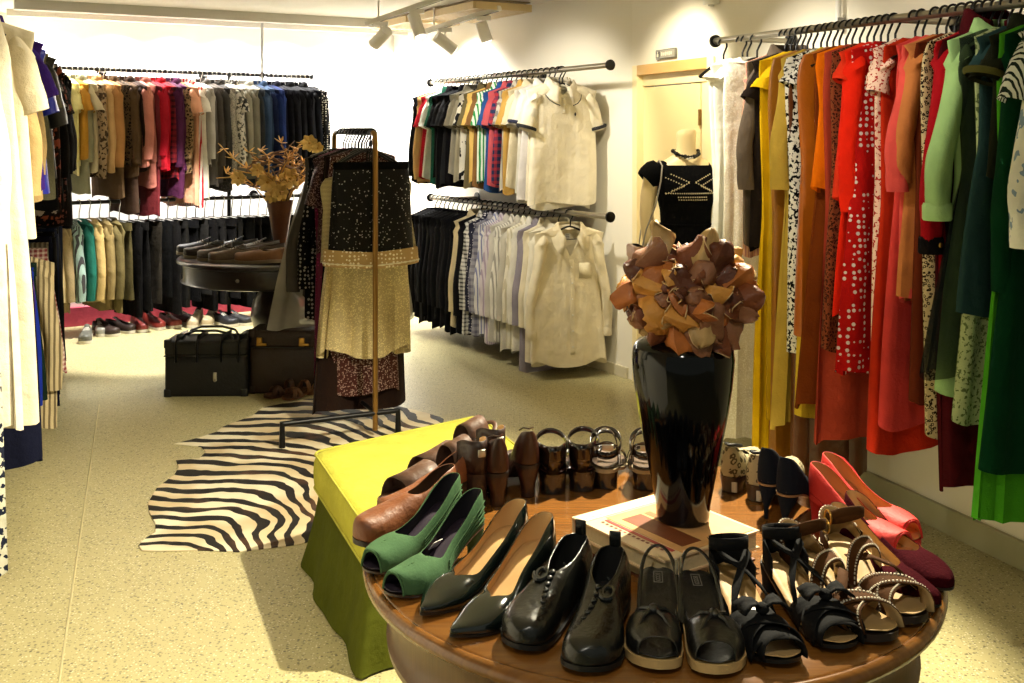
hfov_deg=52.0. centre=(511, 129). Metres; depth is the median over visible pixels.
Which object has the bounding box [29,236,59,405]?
trousers
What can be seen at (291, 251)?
jacket
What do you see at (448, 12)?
ceiling vent
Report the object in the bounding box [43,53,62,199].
blouse
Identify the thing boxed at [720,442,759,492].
shoe
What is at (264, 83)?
coat
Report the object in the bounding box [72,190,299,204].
rail
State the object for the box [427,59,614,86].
rail
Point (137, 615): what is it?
floor
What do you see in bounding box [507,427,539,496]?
shoe
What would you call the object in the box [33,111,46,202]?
jacket
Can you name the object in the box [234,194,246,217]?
clothes hanger
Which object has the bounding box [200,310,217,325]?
trainer
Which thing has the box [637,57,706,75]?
trim
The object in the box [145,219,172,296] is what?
trousers
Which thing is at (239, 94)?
blouse
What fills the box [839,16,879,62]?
clothes hanger
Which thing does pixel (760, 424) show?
dress
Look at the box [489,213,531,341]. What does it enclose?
shirt
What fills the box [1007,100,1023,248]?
dress
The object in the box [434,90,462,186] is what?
shirt
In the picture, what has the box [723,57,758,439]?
dress
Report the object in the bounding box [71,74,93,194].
jacket
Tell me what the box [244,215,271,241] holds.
trousers
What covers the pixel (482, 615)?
pump
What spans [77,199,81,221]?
clothes hanger
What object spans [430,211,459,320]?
blazer
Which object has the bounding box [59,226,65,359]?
trousers
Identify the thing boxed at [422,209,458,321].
blazer
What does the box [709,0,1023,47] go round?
rail
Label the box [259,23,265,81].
rod
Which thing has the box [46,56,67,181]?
jacket
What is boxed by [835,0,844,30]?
conduit
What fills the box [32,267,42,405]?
trousers
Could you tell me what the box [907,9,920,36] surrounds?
clothes hanger
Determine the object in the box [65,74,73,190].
jacket
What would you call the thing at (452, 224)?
jacket
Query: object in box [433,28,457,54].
track spotlight
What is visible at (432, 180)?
shirt
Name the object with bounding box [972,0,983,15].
clothes hanger
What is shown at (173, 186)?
jacket
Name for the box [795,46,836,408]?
dress
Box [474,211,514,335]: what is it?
shirt
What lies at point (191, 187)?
blouse
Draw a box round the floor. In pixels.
[0,311,1023,682]
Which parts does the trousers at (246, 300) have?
trouser leg, trouser leg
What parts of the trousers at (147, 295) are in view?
trouser leg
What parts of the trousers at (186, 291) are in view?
trouser leg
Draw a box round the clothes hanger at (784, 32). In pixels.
[783,29,795,50]
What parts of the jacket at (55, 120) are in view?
panel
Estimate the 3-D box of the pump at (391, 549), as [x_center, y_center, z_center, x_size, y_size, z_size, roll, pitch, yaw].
[-0.189,0.738,1.980,0.082,0.122,0.252,0,0,36]
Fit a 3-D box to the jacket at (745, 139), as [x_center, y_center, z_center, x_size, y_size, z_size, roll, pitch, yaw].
[1.176,0.064,4.436,0.494,0.854,0.150,0,0,-16]
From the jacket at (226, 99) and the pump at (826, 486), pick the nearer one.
the pump at (826, 486)
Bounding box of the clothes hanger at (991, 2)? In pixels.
[989,0,1004,26]
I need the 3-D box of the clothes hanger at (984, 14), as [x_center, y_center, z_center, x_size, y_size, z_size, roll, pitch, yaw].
[1.543,-0.333,3.470,0.309,0.196,0.016,0,0,-13]
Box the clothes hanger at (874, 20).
[873,15,885,40]
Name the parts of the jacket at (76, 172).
panel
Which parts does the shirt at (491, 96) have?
panel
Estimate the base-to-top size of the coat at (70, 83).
1.012 m
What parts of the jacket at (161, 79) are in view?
panel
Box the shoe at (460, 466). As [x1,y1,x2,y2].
[377,451,466,504]
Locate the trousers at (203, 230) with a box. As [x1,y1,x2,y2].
[188,218,211,294]
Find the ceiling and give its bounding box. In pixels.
[0,0,552,18]
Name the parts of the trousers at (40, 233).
trouser leg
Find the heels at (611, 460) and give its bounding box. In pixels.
[590,426,626,489]
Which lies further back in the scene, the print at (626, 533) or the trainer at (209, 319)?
the trainer at (209, 319)
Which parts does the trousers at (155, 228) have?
trouser leg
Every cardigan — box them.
[155,81,168,169]
[166,77,186,169]
[238,80,261,163]
[295,85,307,178]
[740,53,778,251]
[896,34,936,300]
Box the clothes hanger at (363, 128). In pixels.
[360,128,371,160]
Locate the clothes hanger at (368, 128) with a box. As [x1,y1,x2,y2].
[365,128,376,161]
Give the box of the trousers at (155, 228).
[135,219,162,303]
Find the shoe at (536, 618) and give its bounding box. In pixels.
[500,519,592,650]
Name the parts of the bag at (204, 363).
lid, handle, handle, lock plate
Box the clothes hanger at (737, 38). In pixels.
[735,36,747,56]
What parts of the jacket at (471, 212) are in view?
panel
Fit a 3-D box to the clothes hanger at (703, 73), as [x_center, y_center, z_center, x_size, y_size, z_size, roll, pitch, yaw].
[0.989,-0.333,4.930,0.309,0.196,0.016,0,0,-35]
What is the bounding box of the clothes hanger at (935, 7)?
[928,6,942,34]
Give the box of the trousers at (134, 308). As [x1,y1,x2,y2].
[114,220,142,317]
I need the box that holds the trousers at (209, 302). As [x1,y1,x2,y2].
[191,217,218,310]
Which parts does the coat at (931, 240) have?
panel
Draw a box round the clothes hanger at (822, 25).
[820,23,831,46]
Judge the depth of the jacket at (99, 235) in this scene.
7.84 m
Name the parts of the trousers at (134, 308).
trouser leg, trouser leg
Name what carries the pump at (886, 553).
on the display table at (421, 649)
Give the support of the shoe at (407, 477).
on the display table at (421, 649)
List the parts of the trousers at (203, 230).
trouser leg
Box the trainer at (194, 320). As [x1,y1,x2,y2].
[186,307,203,327]
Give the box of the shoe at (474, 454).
[457,436,486,505]
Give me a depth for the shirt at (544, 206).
6.61 m
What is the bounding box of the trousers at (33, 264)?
[31,262,47,400]
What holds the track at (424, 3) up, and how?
hanging from the ceiling
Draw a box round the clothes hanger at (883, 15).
[880,13,893,44]
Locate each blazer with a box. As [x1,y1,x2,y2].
[34,134,58,210]
[102,79,115,172]
[300,87,316,156]
[407,207,440,311]
[410,208,440,317]
[414,208,449,322]
[418,209,451,316]
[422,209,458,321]
[426,210,463,328]
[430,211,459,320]
[436,211,467,327]
[439,212,467,332]
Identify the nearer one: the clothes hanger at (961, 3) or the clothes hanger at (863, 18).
the clothes hanger at (961, 3)
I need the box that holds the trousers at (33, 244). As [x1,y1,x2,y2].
[29,242,48,258]
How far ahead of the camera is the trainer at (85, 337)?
7.61 m
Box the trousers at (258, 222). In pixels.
[237,215,262,294]
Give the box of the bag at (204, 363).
[164,325,249,396]
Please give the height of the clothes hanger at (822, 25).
0.196 m
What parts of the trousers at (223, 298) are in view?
trouser leg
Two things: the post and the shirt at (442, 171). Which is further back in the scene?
the post
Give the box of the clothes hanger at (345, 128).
[342,128,352,147]
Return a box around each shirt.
[0,97,11,244]
[35,63,68,215]
[71,219,85,303]
[160,81,178,179]
[413,91,437,178]
[413,92,433,183]
[419,91,441,179]
[424,86,446,184]
[426,86,458,177]
[430,90,473,188]
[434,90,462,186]
[438,85,463,183]
[443,84,477,174]
[449,89,471,181]
[453,88,475,181]
[456,83,487,188]
[459,209,497,334]
[461,88,484,182]
[464,82,492,188]
[465,210,504,331]
[468,211,498,336]
[470,81,497,183]
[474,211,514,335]
[476,81,502,192]
[479,212,514,344]
[481,81,507,187]
[485,212,522,342]
[488,80,512,184]
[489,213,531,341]
[492,80,517,191]
[495,79,523,194]
[496,214,530,351]
[501,79,533,188]
[502,214,539,348]
[506,84,531,194]
[507,78,545,202]
[507,215,548,353]
[512,216,557,372]
[516,79,605,205]
[517,83,542,203]
[518,217,551,362]
[524,217,569,363]
[525,221,612,367]
[529,77,589,210]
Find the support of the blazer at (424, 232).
hanging from the clothes hanger
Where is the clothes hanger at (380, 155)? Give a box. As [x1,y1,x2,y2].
[338,129,392,161]
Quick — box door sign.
[656,47,676,59]
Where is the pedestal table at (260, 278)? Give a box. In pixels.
[176,255,280,327]
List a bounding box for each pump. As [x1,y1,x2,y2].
[361,472,462,574]
[382,488,484,597]
[419,498,528,615]
[449,512,555,637]
[757,447,807,518]
[776,456,810,518]
[808,461,912,549]
[821,452,922,545]
[830,501,941,607]
[844,490,954,590]
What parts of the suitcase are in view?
lid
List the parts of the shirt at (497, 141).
panel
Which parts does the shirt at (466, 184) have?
panel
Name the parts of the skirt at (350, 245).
panel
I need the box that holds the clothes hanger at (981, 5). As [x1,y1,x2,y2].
[980,0,995,19]
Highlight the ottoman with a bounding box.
[301,416,514,678]
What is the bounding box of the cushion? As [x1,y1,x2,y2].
[313,418,513,558]
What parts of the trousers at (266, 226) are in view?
trouser leg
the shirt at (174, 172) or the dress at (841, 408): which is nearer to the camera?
the dress at (841, 408)
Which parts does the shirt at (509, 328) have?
panel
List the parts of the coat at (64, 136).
panel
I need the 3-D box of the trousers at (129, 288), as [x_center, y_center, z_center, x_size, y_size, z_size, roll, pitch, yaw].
[-3.026,1.000,8.087,0.379,0.585,0.060,0,0,38]
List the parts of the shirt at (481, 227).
panel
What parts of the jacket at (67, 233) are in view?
panel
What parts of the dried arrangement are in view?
flower, flower, flower, flower, flower, flower, flower, flower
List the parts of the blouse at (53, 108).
panel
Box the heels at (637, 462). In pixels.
[627,427,652,490]
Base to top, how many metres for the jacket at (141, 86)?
0.711 m
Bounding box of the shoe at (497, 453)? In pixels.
[486,434,508,506]
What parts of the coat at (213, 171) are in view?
panel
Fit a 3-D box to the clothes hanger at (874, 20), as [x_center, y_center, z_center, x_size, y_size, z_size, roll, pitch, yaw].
[1.373,-0.333,3.919,0.309,0.196,0.015,0,0,-26]
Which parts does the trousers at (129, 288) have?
trouser leg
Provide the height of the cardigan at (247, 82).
0.693 m
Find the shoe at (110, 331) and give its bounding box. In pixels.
[91,319,120,336]
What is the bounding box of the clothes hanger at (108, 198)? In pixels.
[107,198,111,220]
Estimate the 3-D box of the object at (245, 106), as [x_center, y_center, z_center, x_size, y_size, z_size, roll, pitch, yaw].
[-2.294,-0.098,8.504,0.499,0.627,0.150,0,0,36]
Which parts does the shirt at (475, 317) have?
panel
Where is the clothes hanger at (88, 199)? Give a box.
[87,199,91,221]
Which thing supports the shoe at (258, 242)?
on the pedestal table at (260, 278)
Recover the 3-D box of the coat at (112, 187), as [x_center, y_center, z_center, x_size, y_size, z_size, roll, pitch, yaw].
[-3.099,0.052,8.046,0.435,0.947,0.150,0,0,36]
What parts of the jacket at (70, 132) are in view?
panel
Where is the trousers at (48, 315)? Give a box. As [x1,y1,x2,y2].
[30,256,62,428]
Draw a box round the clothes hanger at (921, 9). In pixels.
[890,8,928,59]
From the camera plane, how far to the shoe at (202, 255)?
6.61 m
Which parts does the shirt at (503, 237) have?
panel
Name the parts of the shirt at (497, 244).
panel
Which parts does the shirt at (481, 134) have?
panel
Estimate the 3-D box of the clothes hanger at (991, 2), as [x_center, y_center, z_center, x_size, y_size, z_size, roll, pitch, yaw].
[1.571,-0.333,3.396,0.309,0.196,0.015,0,0,-19]
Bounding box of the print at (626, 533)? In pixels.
[602,521,662,549]
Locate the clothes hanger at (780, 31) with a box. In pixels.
[778,29,789,50]
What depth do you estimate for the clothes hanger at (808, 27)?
4.30 m
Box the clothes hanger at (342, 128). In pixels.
[339,128,349,147]
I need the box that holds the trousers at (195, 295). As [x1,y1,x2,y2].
[173,218,201,301]
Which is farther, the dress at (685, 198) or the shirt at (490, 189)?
the shirt at (490, 189)
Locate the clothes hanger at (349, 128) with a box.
[346,128,355,148]
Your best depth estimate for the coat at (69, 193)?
6.42 m
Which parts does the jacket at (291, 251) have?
panel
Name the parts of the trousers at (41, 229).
trouser leg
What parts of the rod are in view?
rod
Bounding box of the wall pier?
[632,0,654,86]
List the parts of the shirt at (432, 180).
panel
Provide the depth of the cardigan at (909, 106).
3.50 m
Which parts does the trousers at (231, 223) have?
trouser leg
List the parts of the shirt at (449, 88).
panel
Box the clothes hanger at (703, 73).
[698,39,727,77]
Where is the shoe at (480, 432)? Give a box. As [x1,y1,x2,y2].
[472,424,504,491]
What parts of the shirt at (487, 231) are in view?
panel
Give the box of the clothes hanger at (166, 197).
[162,197,172,220]
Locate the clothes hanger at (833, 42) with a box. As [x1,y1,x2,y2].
[825,22,838,45]
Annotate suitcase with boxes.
[248,324,314,393]
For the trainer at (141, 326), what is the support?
on the floor
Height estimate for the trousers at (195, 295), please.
0.630 m
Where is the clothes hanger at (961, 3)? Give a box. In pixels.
[954,2,964,11]
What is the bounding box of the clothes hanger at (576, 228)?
[561,209,579,239]
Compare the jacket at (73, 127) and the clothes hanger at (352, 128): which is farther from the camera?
the jacket at (73, 127)
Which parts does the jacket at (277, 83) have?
panel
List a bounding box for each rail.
[59,66,313,80]
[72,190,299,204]
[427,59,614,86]
[427,192,614,222]
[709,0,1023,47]
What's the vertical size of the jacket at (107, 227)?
0.692 m
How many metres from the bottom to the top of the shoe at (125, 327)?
0.114 m
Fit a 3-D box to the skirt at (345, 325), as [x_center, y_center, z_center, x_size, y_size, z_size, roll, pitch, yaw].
[-0.766,0.689,5.449,0.497,0.985,0.118,0,0,-16]
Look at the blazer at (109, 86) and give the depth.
7.87 m
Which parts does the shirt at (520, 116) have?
panel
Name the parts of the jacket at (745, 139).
panel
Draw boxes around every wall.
[0,13,393,306]
[394,0,631,379]
[638,0,1023,540]
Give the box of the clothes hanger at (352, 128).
[348,128,359,148]
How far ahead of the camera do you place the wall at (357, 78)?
8.95 m
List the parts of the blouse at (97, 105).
panel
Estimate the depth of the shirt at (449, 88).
7.80 m
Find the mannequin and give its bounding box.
[639,129,708,246]
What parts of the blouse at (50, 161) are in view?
panel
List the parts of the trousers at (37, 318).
trouser leg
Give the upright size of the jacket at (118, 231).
0.712 m
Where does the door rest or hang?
in the wall at (916, 471)
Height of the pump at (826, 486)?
0.124 m
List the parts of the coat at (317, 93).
panel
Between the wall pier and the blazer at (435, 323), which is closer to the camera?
the wall pier
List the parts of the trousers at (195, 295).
trouser leg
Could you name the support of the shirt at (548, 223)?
hanging from the clothes hanger
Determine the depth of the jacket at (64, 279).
7.70 m
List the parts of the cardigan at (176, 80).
panel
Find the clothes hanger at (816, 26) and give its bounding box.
[814,24,825,46]
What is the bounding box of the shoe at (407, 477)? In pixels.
[377,434,478,501]
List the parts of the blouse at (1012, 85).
panel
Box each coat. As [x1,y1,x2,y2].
[39,77,74,226]
[59,69,69,208]
[62,80,76,228]
[91,75,125,198]
[109,75,141,214]
[136,76,156,187]
[196,78,218,186]
[209,79,232,191]
[211,83,225,183]
[241,80,274,184]
[242,85,260,178]
[245,84,265,183]
[248,85,286,186]
[280,81,299,90]
[281,85,294,165]
[297,148,341,319]
[308,86,322,144]
[884,35,928,302]
[918,31,958,273]
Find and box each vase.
[266,200,293,244]
[632,336,734,528]
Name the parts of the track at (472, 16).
hanger rod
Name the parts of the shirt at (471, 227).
panel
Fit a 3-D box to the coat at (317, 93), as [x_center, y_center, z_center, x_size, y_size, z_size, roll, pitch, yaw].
[-1.756,0.015,8.814,0.461,0.772,0.104,0,0,34]
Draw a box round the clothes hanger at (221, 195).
[219,195,225,217]
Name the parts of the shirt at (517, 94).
panel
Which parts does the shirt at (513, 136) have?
panel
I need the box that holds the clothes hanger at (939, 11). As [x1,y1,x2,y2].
[938,5,951,33]
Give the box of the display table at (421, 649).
[363,466,947,682]
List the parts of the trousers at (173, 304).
trouser leg, trouser leg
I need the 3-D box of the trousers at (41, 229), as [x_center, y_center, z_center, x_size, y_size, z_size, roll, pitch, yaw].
[-2.856,1.034,6.198,0.377,0.905,0.067,0,0,-20]
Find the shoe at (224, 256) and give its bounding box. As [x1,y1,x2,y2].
[208,244,258,262]
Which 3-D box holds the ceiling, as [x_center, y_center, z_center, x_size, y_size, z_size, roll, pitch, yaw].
[-0.600,-0.950,5.400,9.500,0.100,10.900,0,0,0]
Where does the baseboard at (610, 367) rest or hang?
attached to the wall at (565, 33)
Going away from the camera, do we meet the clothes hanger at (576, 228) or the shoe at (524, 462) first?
the shoe at (524, 462)
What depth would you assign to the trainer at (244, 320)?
8.33 m
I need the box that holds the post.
[227,76,230,312]
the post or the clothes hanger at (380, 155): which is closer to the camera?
the clothes hanger at (380, 155)
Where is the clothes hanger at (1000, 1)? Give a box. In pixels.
[998,0,1014,24]
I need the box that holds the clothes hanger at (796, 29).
[794,26,806,49]
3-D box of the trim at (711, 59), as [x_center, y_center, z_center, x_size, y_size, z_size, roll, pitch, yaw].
[1.097,0.578,5.647,0.074,1.945,0.072,0,0,-21]
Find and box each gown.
[312,149,405,414]
[314,149,346,381]
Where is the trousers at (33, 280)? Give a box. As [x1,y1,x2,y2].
[33,280,35,316]
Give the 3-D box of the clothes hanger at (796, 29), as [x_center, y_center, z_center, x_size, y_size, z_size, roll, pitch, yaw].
[1.202,-0.333,4.370,0.309,0.196,0.016,0,0,-21]
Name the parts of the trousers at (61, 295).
trouser leg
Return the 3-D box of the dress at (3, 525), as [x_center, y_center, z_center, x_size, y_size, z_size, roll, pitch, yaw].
[-1.494,0.383,2.602,0.450,1.512,0.112,0,0,-17]
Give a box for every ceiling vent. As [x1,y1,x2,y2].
[370,13,459,31]
[420,0,531,22]
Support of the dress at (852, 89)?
hanging from the clothes hanger at (883, 15)
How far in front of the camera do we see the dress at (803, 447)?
4.14 m
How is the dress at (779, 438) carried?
hanging from the clothes hanger at (808, 27)
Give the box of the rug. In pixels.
[139,399,443,551]
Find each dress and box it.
[0,20,38,425]
[0,95,23,430]
[0,361,7,575]
[3,239,42,469]
[134,81,161,216]
[314,148,345,371]
[328,149,398,395]
[638,160,712,244]
[703,58,735,238]
[709,58,728,196]
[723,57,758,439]
[751,51,785,449]
[766,51,791,419]
[768,50,799,456]
[769,49,806,429]
[779,48,817,353]
[788,48,866,479]
[793,47,828,336]
[794,47,823,418]
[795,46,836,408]
[814,44,868,444]
[821,43,856,352]
[832,41,870,316]
[835,41,886,374]
[866,38,898,329]
[866,38,937,455]
[878,36,924,431]
[908,33,944,405]
[919,28,987,380]
[920,32,953,439]
[922,17,1006,396]
[935,8,1009,491]
[951,27,999,425]
[955,26,1006,317]
[971,25,1023,523]
[978,27,1023,474]
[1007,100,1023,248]
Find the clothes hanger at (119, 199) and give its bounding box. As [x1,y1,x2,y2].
[119,199,125,222]
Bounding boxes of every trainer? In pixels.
[78,324,92,343]
[95,318,104,336]
[130,316,148,332]
[142,310,165,329]
[158,311,181,328]
[171,310,191,324]
[186,307,203,327]
[200,310,217,325]
[213,310,238,326]
[223,309,252,325]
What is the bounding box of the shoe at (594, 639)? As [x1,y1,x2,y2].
[560,530,630,672]
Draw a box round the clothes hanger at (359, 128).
[350,128,365,153]
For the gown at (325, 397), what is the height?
1.372 m
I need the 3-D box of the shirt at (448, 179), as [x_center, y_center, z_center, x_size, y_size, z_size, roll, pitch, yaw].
[-0.296,0.030,7.706,0.517,0.727,0.150,0,0,-26]
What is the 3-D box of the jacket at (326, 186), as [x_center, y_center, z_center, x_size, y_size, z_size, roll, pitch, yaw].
[-0.736,0.437,5.418,0.514,0.482,0.104,0,0,-21]
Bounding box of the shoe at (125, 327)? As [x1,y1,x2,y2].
[105,317,135,333]
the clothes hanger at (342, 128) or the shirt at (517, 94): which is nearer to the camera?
the clothes hanger at (342, 128)
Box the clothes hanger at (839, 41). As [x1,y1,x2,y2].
[832,21,844,45]
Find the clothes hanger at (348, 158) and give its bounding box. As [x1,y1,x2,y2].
[341,128,397,161]
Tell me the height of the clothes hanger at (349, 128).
0.196 m
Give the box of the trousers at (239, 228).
[221,216,242,239]
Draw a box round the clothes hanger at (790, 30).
[788,28,801,49]
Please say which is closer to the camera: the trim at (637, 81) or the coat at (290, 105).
the trim at (637, 81)
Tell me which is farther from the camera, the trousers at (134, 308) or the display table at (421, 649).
the trousers at (134, 308)
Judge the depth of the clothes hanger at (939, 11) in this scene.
3.61 m
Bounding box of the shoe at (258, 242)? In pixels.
[234,237,278,247]
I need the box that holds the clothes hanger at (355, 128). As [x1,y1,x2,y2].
[352,128,363,148]
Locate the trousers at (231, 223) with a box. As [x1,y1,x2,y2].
[208,216,240,298]
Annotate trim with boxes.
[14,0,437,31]
[58,405,99,682]
[632,65,646,381]
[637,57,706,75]
[643,69,706,85]
[702,81,706,159]
[707,56,715,225]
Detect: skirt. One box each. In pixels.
[30,248,66,372]
[316,265,410,358]
[322,161,418,268]
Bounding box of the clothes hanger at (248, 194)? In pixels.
[246,194,252,216]
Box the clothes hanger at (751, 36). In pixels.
[744,34,761,60]
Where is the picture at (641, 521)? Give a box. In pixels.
[606,503,753,552]
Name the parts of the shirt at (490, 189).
panel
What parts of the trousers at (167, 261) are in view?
trouser leg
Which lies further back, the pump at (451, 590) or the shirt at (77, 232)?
the shirt at (77, 232)
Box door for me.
[643,83,701,221]
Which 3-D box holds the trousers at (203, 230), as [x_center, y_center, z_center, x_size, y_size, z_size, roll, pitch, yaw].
[-2.527,1.000,8.374,0.452,0.585,0.063,0,0,39]
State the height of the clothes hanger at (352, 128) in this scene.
0.196 m
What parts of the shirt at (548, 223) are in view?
panel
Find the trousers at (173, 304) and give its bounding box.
[153,218,181,314]
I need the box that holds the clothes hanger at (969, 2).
[963,1,972,9]
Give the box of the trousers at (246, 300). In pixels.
[231,216,255,307]
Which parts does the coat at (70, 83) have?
panel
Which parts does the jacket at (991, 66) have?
panel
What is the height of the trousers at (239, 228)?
0.585 m
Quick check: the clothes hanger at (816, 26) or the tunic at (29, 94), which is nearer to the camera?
the tunic at (29, 94)
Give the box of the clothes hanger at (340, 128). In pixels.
[337,128,346,147]
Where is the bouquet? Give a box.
[609,220,765,357]
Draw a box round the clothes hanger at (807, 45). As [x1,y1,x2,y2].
[800,26,812,48]
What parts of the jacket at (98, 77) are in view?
panel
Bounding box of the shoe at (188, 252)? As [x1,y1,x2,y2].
[183,240,231,258]
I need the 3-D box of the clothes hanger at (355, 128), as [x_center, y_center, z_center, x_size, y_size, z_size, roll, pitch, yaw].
[-0.819,0.086,5.581,0.309,0.196,0.016,0,0,-13]
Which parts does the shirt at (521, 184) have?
panel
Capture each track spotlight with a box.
[369,22,391,49]
[407,9,426,38]
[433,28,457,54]
[475,16,492,42]
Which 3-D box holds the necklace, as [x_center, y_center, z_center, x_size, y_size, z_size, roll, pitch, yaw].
[0.940,0.131,5.657,0.157,0.058,0.164,0,0,-20]
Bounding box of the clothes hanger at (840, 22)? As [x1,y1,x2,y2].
[810,20,851,66]
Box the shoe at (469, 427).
[407,415,496,467]
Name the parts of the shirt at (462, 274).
panel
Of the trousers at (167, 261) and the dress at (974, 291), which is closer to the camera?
the dress at (974, 291)
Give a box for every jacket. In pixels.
[28,113,42,195]
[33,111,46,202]
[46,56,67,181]
[63,228,75,313]
[63,261,66,302]
[65,73,80,175]
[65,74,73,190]
[67,78,75,189]
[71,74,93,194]
[82,217,115,310]
[85,218,105,303]
[86,74,108,157]
[106,217,124,312]
[109,80,124,166]
[123,81,140,177]
[135,80,147,172]
[139,81,153,167]
[149,76,170,171]
[160,82,184,198]
[181,82,193,173]
[218,84,232,180]
[224,83,238,171]
[236,84,253,171]
[256,84,271,172]
[268,80,288,167]
[268,85,279,176]
[286,148,334,296]
[287,86,301,166]
[295,81,315,124]
[304,149,342,254]
[312,86,330,150]
[320,177,415,262]
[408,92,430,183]
[445,213,466,334]
[448,208,489,327]
[453,214,475,334]
[736,44,805,246]
[963,12,1023,179]
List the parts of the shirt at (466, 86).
panel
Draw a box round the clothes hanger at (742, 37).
[740,35,751,56]
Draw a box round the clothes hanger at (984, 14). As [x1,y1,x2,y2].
[970,0,986,17]
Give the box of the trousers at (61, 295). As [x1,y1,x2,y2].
[36,225,64,351]
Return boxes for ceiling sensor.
[703,0,718,6]
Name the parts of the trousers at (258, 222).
trouser leg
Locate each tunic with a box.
[1,22,48,238]
[35,72,74,225]
[196,82,211,199]
[267,148,413,330]
[810,45,843,192]
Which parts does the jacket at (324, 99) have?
panel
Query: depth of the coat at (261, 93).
8.44 m
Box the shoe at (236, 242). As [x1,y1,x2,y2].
[224,236,257,246]
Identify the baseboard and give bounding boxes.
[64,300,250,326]
[586,361,627,378]
[749,438,1023,571]
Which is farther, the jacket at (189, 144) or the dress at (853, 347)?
the jacket at (189, 144)
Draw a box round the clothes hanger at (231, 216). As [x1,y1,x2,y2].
[227,195,235,217]
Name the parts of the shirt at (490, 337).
panel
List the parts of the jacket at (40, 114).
panel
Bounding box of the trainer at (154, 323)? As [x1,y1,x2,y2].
[142,310,165,329]
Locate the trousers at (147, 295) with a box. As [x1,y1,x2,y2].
[130,220,152,311]
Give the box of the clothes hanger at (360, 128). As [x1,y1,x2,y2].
[357,128,371,153]
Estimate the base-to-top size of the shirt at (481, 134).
0.707 m
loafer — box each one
[234,249,282,263]
[248,243,284,249]
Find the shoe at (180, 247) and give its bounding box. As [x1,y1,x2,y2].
[176,237,224,254]
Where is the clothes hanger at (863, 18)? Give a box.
[858,17,872,41]
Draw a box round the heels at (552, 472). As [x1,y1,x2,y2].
[536,428,568,494]
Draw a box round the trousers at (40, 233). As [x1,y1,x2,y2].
[36,232,59,393]
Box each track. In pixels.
[364,0,442,25]
[425,6,501,33]
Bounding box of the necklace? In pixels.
[671,149,700,159]
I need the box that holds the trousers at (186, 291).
[165,218,190,307]
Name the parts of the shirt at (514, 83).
panel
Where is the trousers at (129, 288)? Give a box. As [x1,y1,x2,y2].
[120,222,134,299]
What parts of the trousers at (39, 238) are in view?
trouser leg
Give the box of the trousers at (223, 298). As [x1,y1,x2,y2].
[205,217,228,304]
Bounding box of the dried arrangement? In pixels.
[216,135,323,203]
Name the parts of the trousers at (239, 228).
trouser leg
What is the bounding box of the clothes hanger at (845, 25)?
[844,19,857,43]
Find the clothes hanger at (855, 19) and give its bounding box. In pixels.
[851,18,865,42]
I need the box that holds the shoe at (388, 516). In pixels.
[352,464,455,547]
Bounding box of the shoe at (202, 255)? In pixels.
[197,242,246,260]
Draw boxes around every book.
[572,495,759,574]
[591,545,754,577]
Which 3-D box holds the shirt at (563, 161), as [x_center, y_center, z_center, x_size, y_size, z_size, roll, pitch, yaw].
[0.317,0.078,6.644,0.606,0.800,0.179,0,0,-17]
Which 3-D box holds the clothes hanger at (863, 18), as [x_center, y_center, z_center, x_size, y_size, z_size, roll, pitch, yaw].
[1.345,-0.333,3.991,0.309,0.196,0.016,0,0,-17]
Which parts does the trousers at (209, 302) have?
trouser leg, trouser leg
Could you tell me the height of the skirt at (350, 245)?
0.540 m
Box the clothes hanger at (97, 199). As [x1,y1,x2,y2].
[97,199,101,220]
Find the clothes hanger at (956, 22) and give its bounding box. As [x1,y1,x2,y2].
[945,3,960,32]
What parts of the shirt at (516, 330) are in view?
panel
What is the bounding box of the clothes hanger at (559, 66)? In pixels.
[557,66,569,85]
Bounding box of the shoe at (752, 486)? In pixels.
[746,449,804,501]
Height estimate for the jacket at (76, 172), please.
0.767 m
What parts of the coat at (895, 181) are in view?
panel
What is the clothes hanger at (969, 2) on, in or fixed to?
hanging from the rail at (766, 36)
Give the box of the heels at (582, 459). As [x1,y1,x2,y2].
[566,426,599,491]
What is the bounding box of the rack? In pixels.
[279,130,400,448]
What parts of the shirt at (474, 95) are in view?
panel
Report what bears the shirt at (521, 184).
hanging from the clothes hanger
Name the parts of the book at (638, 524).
printed panel, printed panel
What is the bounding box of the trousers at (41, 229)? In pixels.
[36,228,59,318]
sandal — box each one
[263,379,302,398]
[282,379,313,400]
[624,544,683,669]
[675,546,746,674]
[707,533,807,663]
[760,523,866,648]
[778,518,904,642]
[818,505,935,624]
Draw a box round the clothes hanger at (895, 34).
[886,12,900,38]
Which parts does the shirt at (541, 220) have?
panel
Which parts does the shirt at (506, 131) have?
panel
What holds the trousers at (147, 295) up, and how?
hanging from the clothes hanger
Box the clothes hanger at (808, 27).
[805,25,818,48]
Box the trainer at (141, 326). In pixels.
[130,316,148,332]
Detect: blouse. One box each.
[40,49,59,193]
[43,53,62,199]
[70,78,83,162]
[86,79,104,172]
[90,80,107,178]
[119,80,132,166]
[161,82,203,205]
[200,83,215,166]
[230,84,245,166]
[742,54,766,257]
[832,42,863,200]
[996,31,1023,102]
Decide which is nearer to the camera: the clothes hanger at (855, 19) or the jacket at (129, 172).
the clothes hanger at (855, 19)
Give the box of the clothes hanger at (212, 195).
[206,195,218,218]
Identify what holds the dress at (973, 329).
hanging from the clothes hanger
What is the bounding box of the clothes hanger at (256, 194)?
[253,194,262,216]

